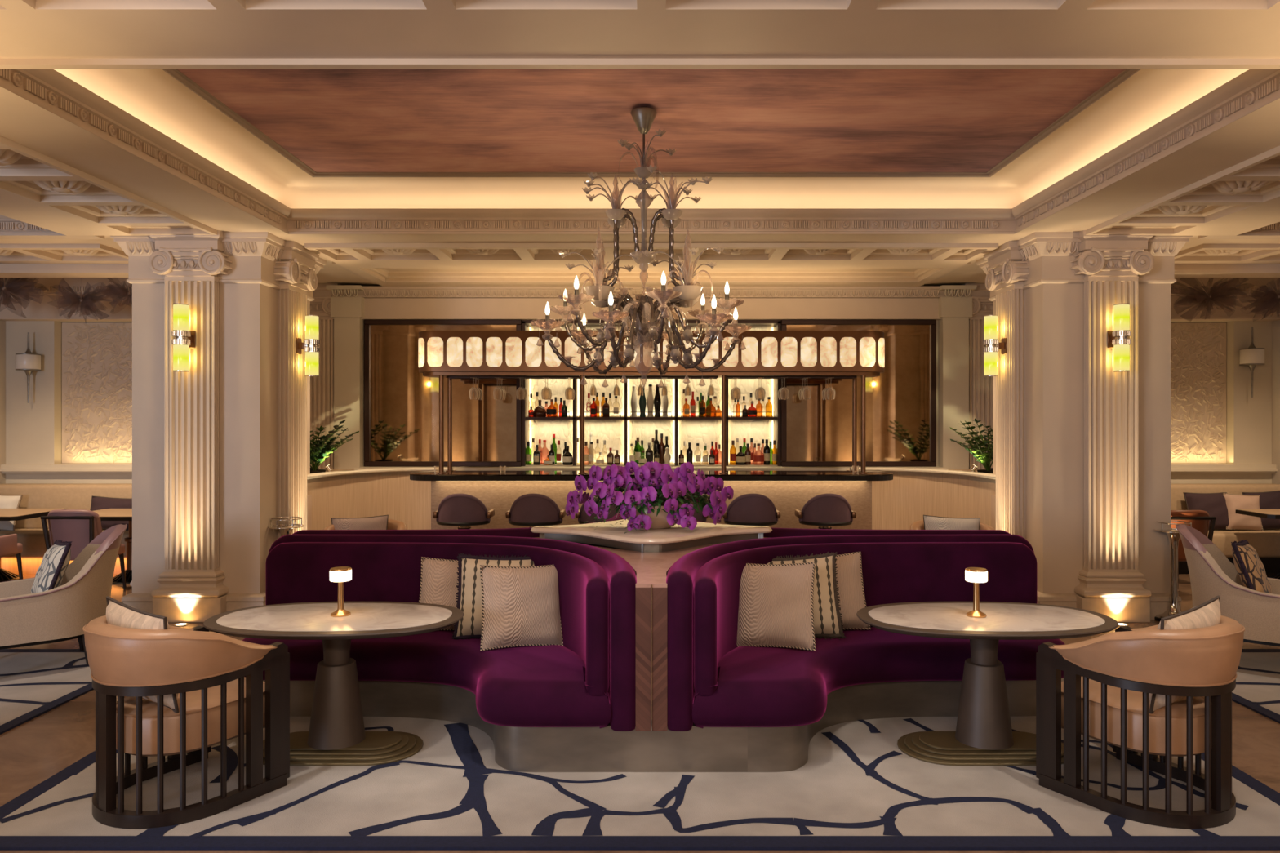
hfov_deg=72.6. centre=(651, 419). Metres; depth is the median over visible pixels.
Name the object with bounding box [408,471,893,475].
countertop
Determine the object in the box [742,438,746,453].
bottle
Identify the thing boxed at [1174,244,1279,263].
ceiling
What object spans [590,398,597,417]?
bottle
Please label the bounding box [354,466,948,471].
countertop
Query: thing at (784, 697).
banquette
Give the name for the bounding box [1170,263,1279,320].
mural
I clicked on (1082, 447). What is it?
column
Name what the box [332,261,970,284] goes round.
trim
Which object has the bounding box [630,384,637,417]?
bottle
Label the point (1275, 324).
wall
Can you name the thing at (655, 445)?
bottle
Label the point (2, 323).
wall
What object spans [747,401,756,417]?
bottle
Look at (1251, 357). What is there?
sconce
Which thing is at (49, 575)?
cushion
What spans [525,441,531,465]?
bottle
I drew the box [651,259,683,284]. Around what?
flower
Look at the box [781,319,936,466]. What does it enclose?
mirror
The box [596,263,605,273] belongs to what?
flower
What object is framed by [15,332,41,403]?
sconce
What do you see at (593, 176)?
flower
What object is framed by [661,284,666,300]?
candle
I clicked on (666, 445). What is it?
bottle
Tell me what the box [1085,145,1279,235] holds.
ceiling
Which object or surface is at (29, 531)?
upholstered bench
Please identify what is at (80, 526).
dining chair
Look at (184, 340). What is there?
wall sconce
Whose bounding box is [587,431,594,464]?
bottle
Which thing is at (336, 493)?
wall
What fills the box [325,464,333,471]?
spotlight
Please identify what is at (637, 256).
flower
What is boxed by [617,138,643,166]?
flower
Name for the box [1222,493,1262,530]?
cushion
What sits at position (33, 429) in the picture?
wall
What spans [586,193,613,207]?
flower
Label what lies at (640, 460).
bottle
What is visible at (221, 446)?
column
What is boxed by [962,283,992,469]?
pilaster
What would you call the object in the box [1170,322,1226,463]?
panel
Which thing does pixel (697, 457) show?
bottle
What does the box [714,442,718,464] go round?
bottle
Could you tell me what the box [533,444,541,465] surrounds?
bottle
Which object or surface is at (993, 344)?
wall sconce
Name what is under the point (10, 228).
trim
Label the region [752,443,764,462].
bottle
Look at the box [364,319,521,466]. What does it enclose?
mirror
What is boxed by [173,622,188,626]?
uplight
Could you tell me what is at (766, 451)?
bottle
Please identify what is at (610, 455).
bottle
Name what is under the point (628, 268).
flower
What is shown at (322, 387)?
pilaster
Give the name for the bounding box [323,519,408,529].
barrel chair
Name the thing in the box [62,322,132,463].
panel
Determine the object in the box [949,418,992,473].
plant
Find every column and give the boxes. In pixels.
[110,230,327,622]
[975,230,1192,622]
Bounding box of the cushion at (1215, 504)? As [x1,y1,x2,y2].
[1182,492,1234,530]
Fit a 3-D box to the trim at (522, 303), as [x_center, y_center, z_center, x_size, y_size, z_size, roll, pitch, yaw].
[0.000,-1.405,10.490,9.200,0.380,0.220,0,0,0]
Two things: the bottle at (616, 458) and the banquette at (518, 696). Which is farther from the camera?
the bottle at (616, 458)
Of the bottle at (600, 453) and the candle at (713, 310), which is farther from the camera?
the bottle at (600, 453)
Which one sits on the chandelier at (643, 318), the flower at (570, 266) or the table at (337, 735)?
the flower at (570, 266)
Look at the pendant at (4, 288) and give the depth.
9.69 m
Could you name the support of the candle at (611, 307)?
on the chandelier at (643, 318)
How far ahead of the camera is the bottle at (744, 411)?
10.66 m
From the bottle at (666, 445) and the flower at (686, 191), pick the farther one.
the bottle at (666, 445)
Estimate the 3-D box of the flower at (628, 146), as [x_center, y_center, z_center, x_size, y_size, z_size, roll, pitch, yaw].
[-0.117,-1.764,5.848,0.073,0.220,0.243,0,0,-26]
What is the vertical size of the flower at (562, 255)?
0.244 m
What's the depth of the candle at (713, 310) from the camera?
5.27 m
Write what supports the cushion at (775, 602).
on the banquette at (784, 697)
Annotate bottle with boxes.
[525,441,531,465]
[528,405,533,417]
[533,400,546,417]
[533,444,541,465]
[543,454,552,463]
[546,399,556,417]
[548,444,555,465]
[551,434,556,464]
[556,440,560,461]
[559,397,562,417]
[561,400,567,417]
[562,445,573,465]
[563,441,566,454]
[584,441,588,461]
[586,393,591,411]
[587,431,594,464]
[588,441,593,461]
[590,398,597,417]
[595,392,599,413]
[595,452,604,462]
[600,392,604,413]
[602,398,609,417]
[607,448,613,465]
[613,395,618,413]
[613,449,620,465]
[629,444,634,462]
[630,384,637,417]
[633,440,636,461]
[634,437,640,464]
[638,449,646,462]
[639,385,646,417]
[640,440,644,464]
[645,442,653,462]
[646,383,653,417]
[653,384,661,417]
[653,430,659,462]
[654,448,658,462]
[658,433,664,464]
[661,384,668,417]
[663,447,671,465]
[664,435,669,453]
[678,449,684,465]
[682,398,689,417]
[686,442,693,464]
[689,391,695,417]
[695,443,700,462]
[698,392,702,417]
[699,395,705,417]
[702,445,707,462]
[705,398,715,417]
[706,392,709,406]
[708,449,715,465]
[710,441,714,454]
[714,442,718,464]
[715,405,721,417]
[730,440,736,461]
[735,397,740,417]
[735,445,746,465]
[742,404,747,417]
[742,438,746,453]
[744,443,751,465]
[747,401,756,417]
[750,438,754,460]
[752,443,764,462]
[755,398,762,417]
[763,439,770,465]
[769,441,773,464]
[772,440,777,461]
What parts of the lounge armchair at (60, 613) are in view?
seat, leg, leg, head panel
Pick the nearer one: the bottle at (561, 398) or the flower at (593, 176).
the flower at (593, 176)
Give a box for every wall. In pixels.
[0,320,5,484]
[5,285,1271,484]
[306,466,456,529]
[846,466,995,529]
[1271,320,1279,484]
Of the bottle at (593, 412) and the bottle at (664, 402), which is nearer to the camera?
the bottle at (593, 412)
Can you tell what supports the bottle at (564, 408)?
on the bottle shelves
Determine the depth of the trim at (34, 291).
10.30 m
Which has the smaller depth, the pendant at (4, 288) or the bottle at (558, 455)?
the pendant at (4, 288)
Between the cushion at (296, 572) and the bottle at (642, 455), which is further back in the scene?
the bottle at (642, 455)
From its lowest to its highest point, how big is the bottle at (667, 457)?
0.215 m
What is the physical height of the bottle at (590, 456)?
0.282 m
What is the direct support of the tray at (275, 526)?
on the stand at (286, 529)
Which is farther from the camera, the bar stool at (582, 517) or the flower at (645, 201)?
the bar stool at (582, 517)
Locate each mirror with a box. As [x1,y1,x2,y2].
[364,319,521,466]
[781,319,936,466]
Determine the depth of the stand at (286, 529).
7.86 m
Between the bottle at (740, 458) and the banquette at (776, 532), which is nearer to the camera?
the banquette at (776, 532)
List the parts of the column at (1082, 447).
cornice, baseboard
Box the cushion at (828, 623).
[767,551,845,639]
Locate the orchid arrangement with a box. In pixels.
[564,460,733,533]
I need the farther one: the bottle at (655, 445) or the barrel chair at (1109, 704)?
the bottle at (655, 445)
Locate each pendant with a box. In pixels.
[1,277,7,290]
[127,283,132,296]
[1206,277,1211,298]
[1275,277,1279,298]
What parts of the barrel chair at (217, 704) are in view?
post, post, rail, rail, seat, post, arm, post, arm, post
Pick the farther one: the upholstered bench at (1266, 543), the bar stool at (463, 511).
the upholstered bench at (1266, 543)
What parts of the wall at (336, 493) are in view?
access panel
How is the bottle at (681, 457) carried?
on the bottle shelves
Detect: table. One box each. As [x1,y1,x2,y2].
[0,508,66,582]
[93,508,132,584]
[202,601,464,765]
[856,601,1118,765]
[1235,509,1279,578]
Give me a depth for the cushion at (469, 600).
5.21 m
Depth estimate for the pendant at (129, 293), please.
9.79 m
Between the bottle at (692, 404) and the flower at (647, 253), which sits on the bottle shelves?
the bottle at (692, 404)
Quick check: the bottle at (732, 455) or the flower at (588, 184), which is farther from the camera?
the bottle at (732, 455)
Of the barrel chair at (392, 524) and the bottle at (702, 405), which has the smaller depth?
the barrel chair at (392, 524)
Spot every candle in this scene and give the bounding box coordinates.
[545,315,549,329]
[563,301,567,315]
[574,288,578,304]
[608,305,613,320]
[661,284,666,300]
[701,305,704,318]
[711,308,715,324]
[724,293,728,308]
[733,320,737,333]
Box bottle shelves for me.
[521,320,781,466]
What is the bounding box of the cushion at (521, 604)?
[480,564,563,651]
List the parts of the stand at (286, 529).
gallery rail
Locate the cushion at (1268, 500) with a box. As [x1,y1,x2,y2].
[1241,490,1279,529]
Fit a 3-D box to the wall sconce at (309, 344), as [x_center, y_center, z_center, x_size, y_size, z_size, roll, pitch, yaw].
[-3.239,-0.700,8.235,0.202,0.574,0.143,0,0,0]
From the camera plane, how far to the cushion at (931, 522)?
7.62 m
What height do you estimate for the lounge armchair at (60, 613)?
0.961 m
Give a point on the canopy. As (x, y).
(442, 354)
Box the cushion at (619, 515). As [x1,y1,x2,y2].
[605,513,621,520]
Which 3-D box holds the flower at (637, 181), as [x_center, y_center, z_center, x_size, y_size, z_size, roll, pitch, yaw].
[-0.141,-1.433,5.562,0.191,0.192,0.156,0,0,0]
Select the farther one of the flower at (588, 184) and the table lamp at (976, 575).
the flower at (588, 184)
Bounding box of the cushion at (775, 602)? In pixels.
[736,562,816,651]
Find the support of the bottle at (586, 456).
on the bottle shelves
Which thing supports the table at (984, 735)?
on the area rug at (855, 789)
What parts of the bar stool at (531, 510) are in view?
rail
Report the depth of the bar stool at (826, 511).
8.52 m
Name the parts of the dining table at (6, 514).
edge frame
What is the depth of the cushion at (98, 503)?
10.11 m
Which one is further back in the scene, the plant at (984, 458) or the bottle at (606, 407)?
the bottle at (606, 407)
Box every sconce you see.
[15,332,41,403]
[171,303,195,372]
[296,315,319,376]
[982,315,1006,376]
[1107,303,1131,372]
[1239,326,1265,397]
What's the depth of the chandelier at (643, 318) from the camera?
5.67 m
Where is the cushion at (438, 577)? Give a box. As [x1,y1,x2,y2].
[418,556,458,631]
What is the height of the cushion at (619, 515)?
0.568 m
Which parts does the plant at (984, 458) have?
stem, stem, nursery pot, stem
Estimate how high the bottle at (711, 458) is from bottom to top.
0.182 m
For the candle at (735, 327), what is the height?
0.092 m
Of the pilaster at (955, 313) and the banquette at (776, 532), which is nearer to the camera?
the banquette at (776, 532)
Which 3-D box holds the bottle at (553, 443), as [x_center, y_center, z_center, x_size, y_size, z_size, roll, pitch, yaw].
[-1.208,0.362,10.800,0.070,0.375,0.068,0,0,-12]
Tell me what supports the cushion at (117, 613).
on the barrel chair at (217, 704)
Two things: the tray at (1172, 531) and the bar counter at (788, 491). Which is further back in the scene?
the bar counter at (788, 491)
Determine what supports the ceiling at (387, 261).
attached to the ceiling at (29, 28)
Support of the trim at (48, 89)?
attached to the ceiling at (29, 28)
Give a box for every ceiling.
[0,0,1279,285]
[0,135,217,235]
[0,244,128,263]
[177,68,1125,172]
[304,243,998,286]
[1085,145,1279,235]
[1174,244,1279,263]
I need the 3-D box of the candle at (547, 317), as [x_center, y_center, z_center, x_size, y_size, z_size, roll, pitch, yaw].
[-0.670,-0.631,5.611,0.027,0.092,0.027,0,0,0]
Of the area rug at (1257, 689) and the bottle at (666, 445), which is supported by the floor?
the area rug at (1257, 689)
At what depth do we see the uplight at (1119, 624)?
7.42 m
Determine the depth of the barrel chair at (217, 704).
3.80 m
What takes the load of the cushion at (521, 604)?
on the banquette at (518, 696)
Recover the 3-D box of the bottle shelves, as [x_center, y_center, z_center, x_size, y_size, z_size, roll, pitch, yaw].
[0.000,-0.329,10.750,3.146,1.778,0.340,0,0,0]
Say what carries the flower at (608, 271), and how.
on the chandelier at (643, 318)
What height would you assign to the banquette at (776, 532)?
1.000 m
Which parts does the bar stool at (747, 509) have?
rail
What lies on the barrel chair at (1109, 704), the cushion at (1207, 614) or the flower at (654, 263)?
the cushion at (1207, 614)
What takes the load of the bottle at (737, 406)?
on the bottle shelves
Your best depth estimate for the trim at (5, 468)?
10.52 m
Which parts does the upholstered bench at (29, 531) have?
seat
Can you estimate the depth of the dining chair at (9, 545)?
8.89 m
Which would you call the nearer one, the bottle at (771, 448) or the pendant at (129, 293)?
the pendant at (129, 293)
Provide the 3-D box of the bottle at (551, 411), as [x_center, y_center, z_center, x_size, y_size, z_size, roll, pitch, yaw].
[-1.222,-0.145,10.679,0.131,0.219,0.130,0,0,7]
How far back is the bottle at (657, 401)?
10.65 m
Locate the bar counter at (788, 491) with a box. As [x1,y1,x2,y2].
[408,471,893,529]
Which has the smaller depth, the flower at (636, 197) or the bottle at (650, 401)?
the flower at (636, 197)
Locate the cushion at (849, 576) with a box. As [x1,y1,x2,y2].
[835,551,871,630]
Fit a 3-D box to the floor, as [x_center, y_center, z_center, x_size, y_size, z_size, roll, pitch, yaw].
[-0.155,1.780,3.300,15.410,0.060,14.600,0,0,0]
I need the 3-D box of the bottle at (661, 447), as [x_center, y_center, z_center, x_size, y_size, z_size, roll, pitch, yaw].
[0.128,0.359,10.800,0.071,0.381,0.069,0,0,-9]
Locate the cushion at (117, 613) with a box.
[106,595,178,713]
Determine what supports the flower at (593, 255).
on the chandelier at (643, 318)
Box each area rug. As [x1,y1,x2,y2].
[0,648,93,734]
[0,675,1279,850]
[1231,648,1279,723]
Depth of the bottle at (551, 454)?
10.66 m
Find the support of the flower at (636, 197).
on the chandelier at (643, 318)
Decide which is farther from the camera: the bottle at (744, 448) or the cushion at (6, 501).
the bottle at (744, 448)
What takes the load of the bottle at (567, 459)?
on the bottle shelves
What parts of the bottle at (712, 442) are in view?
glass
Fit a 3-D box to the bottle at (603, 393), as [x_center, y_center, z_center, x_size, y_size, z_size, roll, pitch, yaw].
[-0.594,-0.188,10.799,0.063,0.306,0.063,0,0,0]
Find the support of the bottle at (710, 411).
on the bottle shelves
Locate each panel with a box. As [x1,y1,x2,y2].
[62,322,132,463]
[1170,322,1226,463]
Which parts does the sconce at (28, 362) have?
lamp shade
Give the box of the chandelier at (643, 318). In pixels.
[529,106,751,387]
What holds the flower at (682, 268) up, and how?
on the chandelier at (643, 318)
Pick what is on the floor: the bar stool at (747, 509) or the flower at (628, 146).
the bar stool at (747, 509)
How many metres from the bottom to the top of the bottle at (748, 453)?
0.260 m
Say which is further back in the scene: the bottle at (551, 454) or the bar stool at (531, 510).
the bottle at (551, 454)
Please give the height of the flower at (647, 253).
0.242 m
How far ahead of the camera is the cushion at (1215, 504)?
10.09 m
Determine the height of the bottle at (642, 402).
0.390 m
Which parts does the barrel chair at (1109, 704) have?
post, arm, post, arm, post, seat, rail, rail, post, post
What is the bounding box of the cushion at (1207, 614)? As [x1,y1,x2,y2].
[1148,595,1220,713]
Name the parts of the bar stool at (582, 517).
rail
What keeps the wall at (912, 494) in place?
on the floor
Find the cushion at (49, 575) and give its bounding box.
[31,539,72,593]
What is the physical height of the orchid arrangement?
0.454 m
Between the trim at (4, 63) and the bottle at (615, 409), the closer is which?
the trim at (4, 63)
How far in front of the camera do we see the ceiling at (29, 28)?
3.74 m
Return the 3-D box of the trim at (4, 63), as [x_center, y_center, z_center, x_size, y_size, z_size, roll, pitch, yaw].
[-0.155,-1.615,3.946,15.410,0.030,0.043,0,0,0]
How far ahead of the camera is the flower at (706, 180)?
5.56 m
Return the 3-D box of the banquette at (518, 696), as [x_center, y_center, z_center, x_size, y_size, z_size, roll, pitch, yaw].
[-1.216,1.250,5.166,2.803,1.000,1.215,0,0,26]
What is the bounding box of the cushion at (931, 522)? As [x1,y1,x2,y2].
[923,515,980,529]
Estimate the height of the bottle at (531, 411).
0.135 m
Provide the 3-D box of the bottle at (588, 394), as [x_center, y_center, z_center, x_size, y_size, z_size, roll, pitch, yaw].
[-0.768,-0.180,10.669,0.063,0.289,0.081,0,0,0]
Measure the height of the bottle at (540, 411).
0.210 m
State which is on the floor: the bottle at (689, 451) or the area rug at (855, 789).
the area rug at (855, 789)
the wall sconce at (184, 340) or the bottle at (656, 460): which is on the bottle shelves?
the bottle at (656, 460)
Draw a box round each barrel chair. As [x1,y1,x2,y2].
[82,615,289,829]
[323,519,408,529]
[910,520,994,529]
[1035,615,1244,829]
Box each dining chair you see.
[0,533,22,579]
[40,509,126,588]
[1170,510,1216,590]
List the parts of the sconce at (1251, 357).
lamp shade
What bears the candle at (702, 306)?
on the chandelier at (643, 318)
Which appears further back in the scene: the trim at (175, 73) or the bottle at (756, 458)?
the bottle at (756, 458)
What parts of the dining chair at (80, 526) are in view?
leg, rail, backrest, leg, seat, leg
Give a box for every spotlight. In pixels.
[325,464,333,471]
[969,464,977,471]
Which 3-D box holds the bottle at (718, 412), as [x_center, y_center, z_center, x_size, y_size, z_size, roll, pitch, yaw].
[0.821,-0.108,10.680,0.104,0.144,0.102,0,0,1]
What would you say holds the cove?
attached to the ceiling at (29, 28)
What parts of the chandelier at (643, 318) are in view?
bulb, bulb, bulb, bulb, candle arm, candle arm, lamp shade, lamp shade, candle arm, candle arm, stem arm, bulb, stem arm, lamp shade, lamp shade, arm, candle arm, arm, arm, candle arm, lamp shade, rod, lamp shade, candle arm, arm, arm, candle arm, bulb, arm, lamp shade, lamp shade, arm, stem arm, stem arm, candle arm, candle arm, lamp shade, lamp shade, candle arm, candle arm, bulb, bulb, bulb, bulb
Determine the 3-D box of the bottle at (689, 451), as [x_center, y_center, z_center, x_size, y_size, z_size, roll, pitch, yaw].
[0.467,0.413,10.679,0.078,0.273,0.077,0,0,5]
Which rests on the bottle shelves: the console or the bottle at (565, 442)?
the bottle at (565, 442)
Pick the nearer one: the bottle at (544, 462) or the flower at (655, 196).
the flower at (655, 196)
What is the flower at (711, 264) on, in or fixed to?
on the chandelier at (643, 318)
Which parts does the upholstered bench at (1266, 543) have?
seat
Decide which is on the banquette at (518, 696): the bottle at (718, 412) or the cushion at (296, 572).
the cushion at (296, 572)
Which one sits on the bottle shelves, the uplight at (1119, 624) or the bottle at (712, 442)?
the bottle at (712, 442)
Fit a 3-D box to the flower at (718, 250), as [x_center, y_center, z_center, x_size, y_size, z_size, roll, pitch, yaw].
[0.352,-0.971,5.597,0.244,0.274,0.075,0,0,0]
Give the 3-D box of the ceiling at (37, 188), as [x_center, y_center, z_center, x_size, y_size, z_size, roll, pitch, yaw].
[-4.385,-1.648,5.505,1.310,0.117,4.010,0,0,0]
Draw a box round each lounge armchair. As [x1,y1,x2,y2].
[0,524,127,665]
[1175,524,1279,646]
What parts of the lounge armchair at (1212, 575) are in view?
head panel, seat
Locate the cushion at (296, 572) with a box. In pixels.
[265,542,609,695]
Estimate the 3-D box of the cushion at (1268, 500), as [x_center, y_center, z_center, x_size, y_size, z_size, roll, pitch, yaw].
[7.171,1.058,10.156,0.480,0.468,0.200,0,0,-1]
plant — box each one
[310,419,345,469]
[310,425,359,473]
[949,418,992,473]
[966,424,992,469]
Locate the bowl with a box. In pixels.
[614,498,693,528]
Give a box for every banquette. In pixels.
[241,534,636,772]
[292,513,622,537]
[666,534,1065,772]
[696,520,1010,537]
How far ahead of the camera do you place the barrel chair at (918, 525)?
7.65 m
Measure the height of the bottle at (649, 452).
0.270 m
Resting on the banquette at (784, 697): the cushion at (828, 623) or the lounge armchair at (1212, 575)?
the cushion at (828, 623)
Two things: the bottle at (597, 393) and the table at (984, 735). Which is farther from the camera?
the bottle at (597, 393)
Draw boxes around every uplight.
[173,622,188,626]
[1118,622,1128,626]
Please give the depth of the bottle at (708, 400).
10.78 m
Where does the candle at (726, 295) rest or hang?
on the chandelier at (643, 318)
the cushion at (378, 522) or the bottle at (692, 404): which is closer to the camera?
the cushion at (378, 522)
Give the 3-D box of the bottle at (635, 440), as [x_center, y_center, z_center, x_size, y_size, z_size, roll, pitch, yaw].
[-0.189,0.401,10.800,0.062,0.297,0.061,0,0,16]
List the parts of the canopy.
alabaster pane, alabaster pane, post, post, alabaster pane, alabaster pane, alabaster pane, glass rail, alabaster pane, alabaster pane, alabaster pane, alabaster pane, post, alabaster pane, alabaster pane, alabaster pane, glass rail, casing, alabaster pane, alabaster pane, alabaster pane, alabaster pane, post, alabaster pane, alabaster pane, alabaster pane, alabaster pane, glass rail, alabaster pane, alabaster pane, alabaster pane, post, post, alabaster pane, alabaster pane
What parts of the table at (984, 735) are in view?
foot plate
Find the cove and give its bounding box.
[53,68,1249,208]
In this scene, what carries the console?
on the area rug at (855, 789)
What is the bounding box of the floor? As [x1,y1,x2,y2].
[0,573,1279,852]
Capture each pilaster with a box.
[310,283,340,469]
[937,284,977,469]
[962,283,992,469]
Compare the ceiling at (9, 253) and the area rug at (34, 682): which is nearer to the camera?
the area rug at (34, 682)
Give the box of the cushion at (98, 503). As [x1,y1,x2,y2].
[89,495,132,530]
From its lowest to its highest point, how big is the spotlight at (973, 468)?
0.076 m
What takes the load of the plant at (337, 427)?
on the wall at (336, 493)
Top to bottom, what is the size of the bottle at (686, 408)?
0.228 m
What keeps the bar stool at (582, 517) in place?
on the floor
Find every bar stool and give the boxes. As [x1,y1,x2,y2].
[432,493,494,529]
[505,493,565,528]
[575,494,619,524]
[684,493,708,521]
[722,493,780,525]
[794,493,856,528]
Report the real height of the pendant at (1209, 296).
0.628 m
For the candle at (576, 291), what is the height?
0.092 m
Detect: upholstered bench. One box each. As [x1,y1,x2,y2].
[0,484,132,573]
[1170,484,1279,573]
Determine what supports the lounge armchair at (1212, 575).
on the area rug at (1257, 689)
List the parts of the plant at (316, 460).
stem, nursery pot, stem, stem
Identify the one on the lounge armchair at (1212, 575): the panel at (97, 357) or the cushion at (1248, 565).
the cushion at (1248, 565)
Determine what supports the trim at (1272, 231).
attached to the wall at (1275, 324)
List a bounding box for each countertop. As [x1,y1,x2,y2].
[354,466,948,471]
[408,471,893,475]
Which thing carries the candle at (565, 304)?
on the chandelier at (643, 318)
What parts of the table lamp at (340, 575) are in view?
lamp shade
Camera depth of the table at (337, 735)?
4.50 m
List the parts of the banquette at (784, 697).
seat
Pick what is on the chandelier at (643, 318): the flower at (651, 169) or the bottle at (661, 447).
the flower at (651, 169)
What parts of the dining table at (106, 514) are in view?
edge frame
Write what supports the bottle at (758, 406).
on the bottle shelves
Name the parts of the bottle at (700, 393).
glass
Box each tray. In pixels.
[271,524,302,528]
[1157,528,1179,533]
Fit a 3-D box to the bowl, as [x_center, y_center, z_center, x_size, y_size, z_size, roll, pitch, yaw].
[0.020,0.631,5.800,0.550,0.170,0.550,0,0,0]
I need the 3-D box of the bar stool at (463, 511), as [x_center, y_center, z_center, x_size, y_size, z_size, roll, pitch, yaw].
[-1.875,1.235,8.708,0.574,1.031,0.495,0,0,0]
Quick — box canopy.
[417,330,884,473]
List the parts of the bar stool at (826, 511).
rail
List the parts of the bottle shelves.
shelf, shelf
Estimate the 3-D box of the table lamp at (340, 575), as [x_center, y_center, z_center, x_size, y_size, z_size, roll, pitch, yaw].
[-1.649,0.910,4.620,0.112,0.251,0.112,0,0,0]
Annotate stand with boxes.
[267,516,304,536]
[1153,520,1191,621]
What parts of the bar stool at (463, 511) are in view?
rail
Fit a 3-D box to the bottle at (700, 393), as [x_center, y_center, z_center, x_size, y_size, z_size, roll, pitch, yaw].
[0.614,-0.188,10.800,0.063,0.306,0.062,0,0,19]
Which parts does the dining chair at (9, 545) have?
panel, seat, leg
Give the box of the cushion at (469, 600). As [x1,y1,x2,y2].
[452,552,534,639]
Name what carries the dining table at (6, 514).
on the floor
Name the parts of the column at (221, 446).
baseboard, cornice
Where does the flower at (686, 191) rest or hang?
on the chandelier at (643, 318)
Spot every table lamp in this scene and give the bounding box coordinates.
[329,566,351,617]
[964,567,987,617]
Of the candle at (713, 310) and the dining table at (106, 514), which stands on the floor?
the dining table at (106, 514)
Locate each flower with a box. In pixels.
[557,250,598,284]
[564,262,598,282]
[582,186,613,206]
[583,179,613,208]
[586,172,615,208]
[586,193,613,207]
[591,248,602,284]
[591,253,602,284]
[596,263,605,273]
[600,253,642,284]
[602,268,612,284]
[604,265,635,285]
[616,177,644,208]
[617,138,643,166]
[617,177,635,208]
[619,195,637,208]
[624,142,642,159]
[638,182,668,208]
[641,249,687,284]
[643,181,670,205]
[644,128,666,166]
[644,147,675,166]
[646,164,671,208]
[649,194,669,208]
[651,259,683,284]
[671,187,693,208]
[672,176,713,208]
[674,195,702,208]
[674,261,685,284]
[675,177,698,200]
[675,265,687,284]
[687,247,698,284]
[688,246,724,284]
[690,262,716,279]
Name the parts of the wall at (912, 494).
access panel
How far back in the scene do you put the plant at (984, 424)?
9.75 m
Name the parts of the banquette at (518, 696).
seat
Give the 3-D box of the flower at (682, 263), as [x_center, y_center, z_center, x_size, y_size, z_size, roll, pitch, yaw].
[0.216,-0.938,5.813,0.073,0.210,0.230,0,0,25]
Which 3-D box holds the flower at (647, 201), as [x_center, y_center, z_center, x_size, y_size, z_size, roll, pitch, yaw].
[0.036,-1.448,5.681,0.214,0.222,0.073,0,0,39]
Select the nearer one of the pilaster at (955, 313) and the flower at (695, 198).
the flower at (695, 198)
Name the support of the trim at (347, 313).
attached to the wall at (33, 429)
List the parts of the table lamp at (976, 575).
lamp shade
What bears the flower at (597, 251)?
on the chandelier at (643, 318)
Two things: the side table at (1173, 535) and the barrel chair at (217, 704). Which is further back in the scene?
the side table at (1173, 535)
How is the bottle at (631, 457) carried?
on the bottle shelves
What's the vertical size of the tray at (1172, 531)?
0.014 m
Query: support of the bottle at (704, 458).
on the bottle shelves
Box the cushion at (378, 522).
[331,515,388,529]
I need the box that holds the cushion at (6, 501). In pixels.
[0,494,22,530]
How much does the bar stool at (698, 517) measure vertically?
1.031 m
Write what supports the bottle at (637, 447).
on the bottle shelves
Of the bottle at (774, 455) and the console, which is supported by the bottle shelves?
the bottle at (774, 455)
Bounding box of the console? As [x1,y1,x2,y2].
[530,519,772,772]
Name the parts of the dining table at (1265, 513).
edge frame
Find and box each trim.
[0,58,1279,68]
[0,68,1279,234]
[0,214,104,239]
[0,263,132,320]
[0,464,1277,473]
[161,68,1141,177]
[314,286,988,319]
[325,284,364,469]
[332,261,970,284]
[1198,222,1279,239]
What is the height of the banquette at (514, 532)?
1.000 m
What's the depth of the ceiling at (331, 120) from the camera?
5.84 m
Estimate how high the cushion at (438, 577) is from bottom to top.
0.464 m
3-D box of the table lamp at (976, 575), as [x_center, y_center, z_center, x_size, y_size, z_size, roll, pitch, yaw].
[1.716,0.910,4.600,0.112,0.251,0.112,0,0,0]
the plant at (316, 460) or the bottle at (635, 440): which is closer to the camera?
the plant at (316, 460)
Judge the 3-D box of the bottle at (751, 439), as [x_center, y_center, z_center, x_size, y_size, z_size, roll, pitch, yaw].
[1.242,0.388,10.799,0.065,0.323,0.065,0,0,-6]
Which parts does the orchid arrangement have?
orchid flower, orchid flower, orchid flower, orchid flower, orchid flower, orchid flower, orchid flower, orchid flower, orchid flower, orchid flower, orchid flower, orchid flower, orchid flower, orchid flower, orchid flower, orchid flower, orchid flower, orchid flower, orchid flower, orchid flower, orchid flower, orchid flower, stem, orchid flower, orchid flower, orchid flower, orchid flower, orchid flower, orchid flower, orchid flower, orchid flower, orchid flower, orchid flower, orchid flower, orchid flower, orchid flower, orchid flower, orchid flower, orchid flower, orchid flower, orchid flower, stem, orchid flower, orchid flower, orchid flower, orchid flower, orchid flower, orchid flower, orchid flower, orchid flower, orchid flower, orchid flower, orchid flower, orchid flower, orchid flower, orchid flower, orchid flower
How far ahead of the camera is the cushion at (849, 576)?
5.35 m
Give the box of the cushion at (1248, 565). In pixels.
[1231,539,1271,593]
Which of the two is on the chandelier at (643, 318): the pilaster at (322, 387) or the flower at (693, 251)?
the flower at (693, 251)

